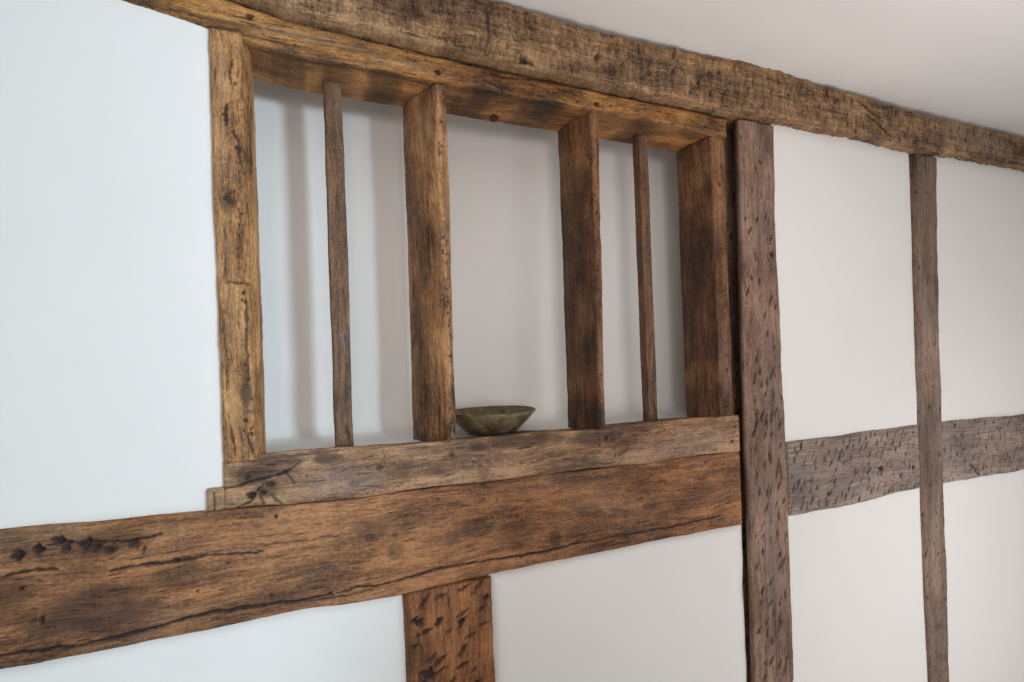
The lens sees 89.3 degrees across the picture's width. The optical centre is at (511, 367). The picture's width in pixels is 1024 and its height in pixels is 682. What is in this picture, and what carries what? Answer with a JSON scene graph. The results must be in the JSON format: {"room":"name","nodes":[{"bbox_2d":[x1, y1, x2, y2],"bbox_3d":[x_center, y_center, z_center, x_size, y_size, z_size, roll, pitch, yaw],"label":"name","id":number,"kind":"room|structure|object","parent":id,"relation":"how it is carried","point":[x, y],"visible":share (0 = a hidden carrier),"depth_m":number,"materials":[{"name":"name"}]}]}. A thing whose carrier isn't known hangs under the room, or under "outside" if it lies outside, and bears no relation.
{"room":"timber-framed house room","nodes":[
{"label":"timber-framed house room","id":0,"kind":"room"},
{"bbox_2d":[402,575,494,681],"bbox_3d":[-0.157,1.012,1.282,0.223,0.988,0.132,-2,0,-23],"label":"stud","id":1,"kind":"object","parent":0,"point":[448,628],"visible":0.83,"depth_m":1.22,"materials":[{"name":"brown wood"}]},
{"bbox_2d":[0,452,741,668],"bbox_3d":[-0.503,0.398,1.166,2.543,0.267,0.157,-2,0,-23],"label":"beam","id":2,"kind":"structure","parent":1,"relation":"on","point":[75,588],"depth_m":1.11,"materials":[{"name":"brown wood"}]},
{"bbox_2d":[207,415,739,510],"bbox_3d":[0.013,0.221,1.381,1.418,0.122,0.158,-2,0,-23],"label":"beam","id":3,"kind":"structure","parent":2,"relation":"on","point":[343,472],"depth_m":1.24,"materials":[{"name":"brown wood"}]},
{"bbox_2d":[323,80,353,446],"bbox_3d":[-0.412,-0.238,1.230,0.045,0.870,0.036,-2,0,-23],"label":"bar","id":4,"kind":"object","parent":3,"relation":"on","point":[332,100],"visible":1,"depth_m":1.21,"materials":[{"name":"brown wood"}]},
{"bbox_2d":[403,84,455,440],"bbox_3d":[-0.207,-0.243,1.299,0.084,0.878,0.146,-2,0,-23],"label":"window mullion","id":5,"kind":"object","parent":3,"relation":"on","point":[424,115],"visible":1,"depth_m":1.27,"materials":[{"name":"brown wood"}]},
{"bbox_2d":[456,405,535,435],"bbox_3d":[-0.057,0.147,1.437,0.251,0.065,0.248,-2,1,-23],"label":"bowl","id":6,"kind":"object","parent":3,"relation":"on","point":[484,420],"visible":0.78,"depth_m":1.36,"materials":[{"name":"ceramic"}]},
{"bbox_2d":[558,112,604,428],"bbox_3d":[0.202,-0.258,1.470,0.058,0.874,0.144,-2,0,-23],"label":"window mullion","id":7,"kind":"object","parent":3,"relation":"on","point":[578,140],"visible":0.99,"depth_m":1.44,"materials":[{"name":"brown wood"}]},
{"bbox_2d":[632,133,657,420],"bbox_3d":[0.403,-0.267,1.569,0.037,0.870,0.035,-2,0,-23],"label":"bar","id":8,"kind":"object","parent":3,"relation":"on","point":[639,141],"visible":1,"depth_m":1.56,"materials":[{"name":"brown wood"}]},
{"bbox_2d":[253,78,686,452],"bbox_3d":[0.004,-0.333,1.506,1.445,1.048,0.205,-2,0,-23],"label":"wall","id":9,"kind":"structure","parent":0,"point":[508,317],"depth_m":1.54,"materials":[{"name":"paint"}]},
{"bbox_2d":[676,136,733,416],"bbox_3d":[0.607,-0.269,1.638,0.071,0.864,0.145,-2,0,-23],"label":"jamb","id":10,"kind":"object","parent":9,"relation":"attached to","point":[700,165],"visible":0.99,"depth_m":1.60,"materials":[{"name":"brown wood"}]},
{"bbox_2d":[0,0,1023,681],"bbox_3d":[0.606,0.269,1.561,4.900,2.420,0.046,-2,0,-22],"label":"wall","id":11,"kind":"structure","parent":0,"point":[111,391],"depth_m":1.29,"materials":[{"name":"paint"}]},
{"bbox_2d":[209,28,265,462],"bbox_3d":[-0.593,-0.249,1.125,0.078,0.884,0.137,-2,0,-23],"label":"jamb","id":12,"kind":"object","parent":11,"relation":"attached to","point":[235,193],"visible":1,"depth_m":1.06,"materials":[{"name":"brown wood"}]},
{"bbox_2d":[489,0,1023,137],"bbox_3d":[1.115,-1.037,0.230,4.900,0.197,2.900,-2,0,-23],"label":"ceiling","id":13,"kind":"structure","parent":0,"point":[957,61],"depth_m":1.50,"materials":[{"name":"paint"}]},
{"bbox_2d":[723,119,793,681],"bbox_3d":[0.762,0.352,1.701,0.191,2.243,0.180,-2,0,-23],"label":"timber post","id":14,"kind":"object","parent":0,"point":[758,402],"visible":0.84,"depth_m":1.62,"materials":[{"name":"brown wood"}]},
{"bbox_2d":[226,0,1023,171],"bbox_3d":[0.868,-0.866,1.721,4.220,0.188,0.169,-2,0,-23],"label":"beam","id":15,"kind":"structure","parent":14,"relation":"on","point":[502,37],"depth_m":1.41,"materials":[{"name":"brown wood"}]},
{"bbox_2d":[123,0,725,151],"bbox_3d":[-0.232,-0.742,1.296,1.856,0.152,0.156,-2,0,-23],"label":"lintel","id":16,"kind":"object","parent":15,"relation":"attached to","point":[284,53],"visible":0.82,"depth_m":1.25,"materials":[{"name":"brown wood"}]},
{"bbox_2d":[785,425,919,515],"bbox_3d":[1.173,0.345,1.845,0.671,0.250,0.130,-2,0,-23],"label":"rail","id":17,"kind":"object","parent":14,"relation":"attached to","point":[857,467],"visible":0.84,"depth_m":1.77,"materials":[{"name":"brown wood"}]},
{"bbox_2d":[909,154,948,681],"bbox_3d":[1.566,0.322,2.010,0.172,2.248,0.129,-2,0,-23],"label":"stud","id":18,"kind":"object","parent":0,"point":[922,168],"visible":0.59,"depth_m":1.95,"materials":[{"name":"brown wood"}]},
{"bbox_2d":[941,414,1023,482],"bbox_3d":[2.238,0.310,2.291,1.330,0.251,0.126,-2,0,-23],"label":"rail","id":19,"kind":"object","parent":18,"relation":"attached to","point":[978,447],"visible":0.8,"depth_m":2.08,"materials":[{"name":"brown wood"}]}
]}

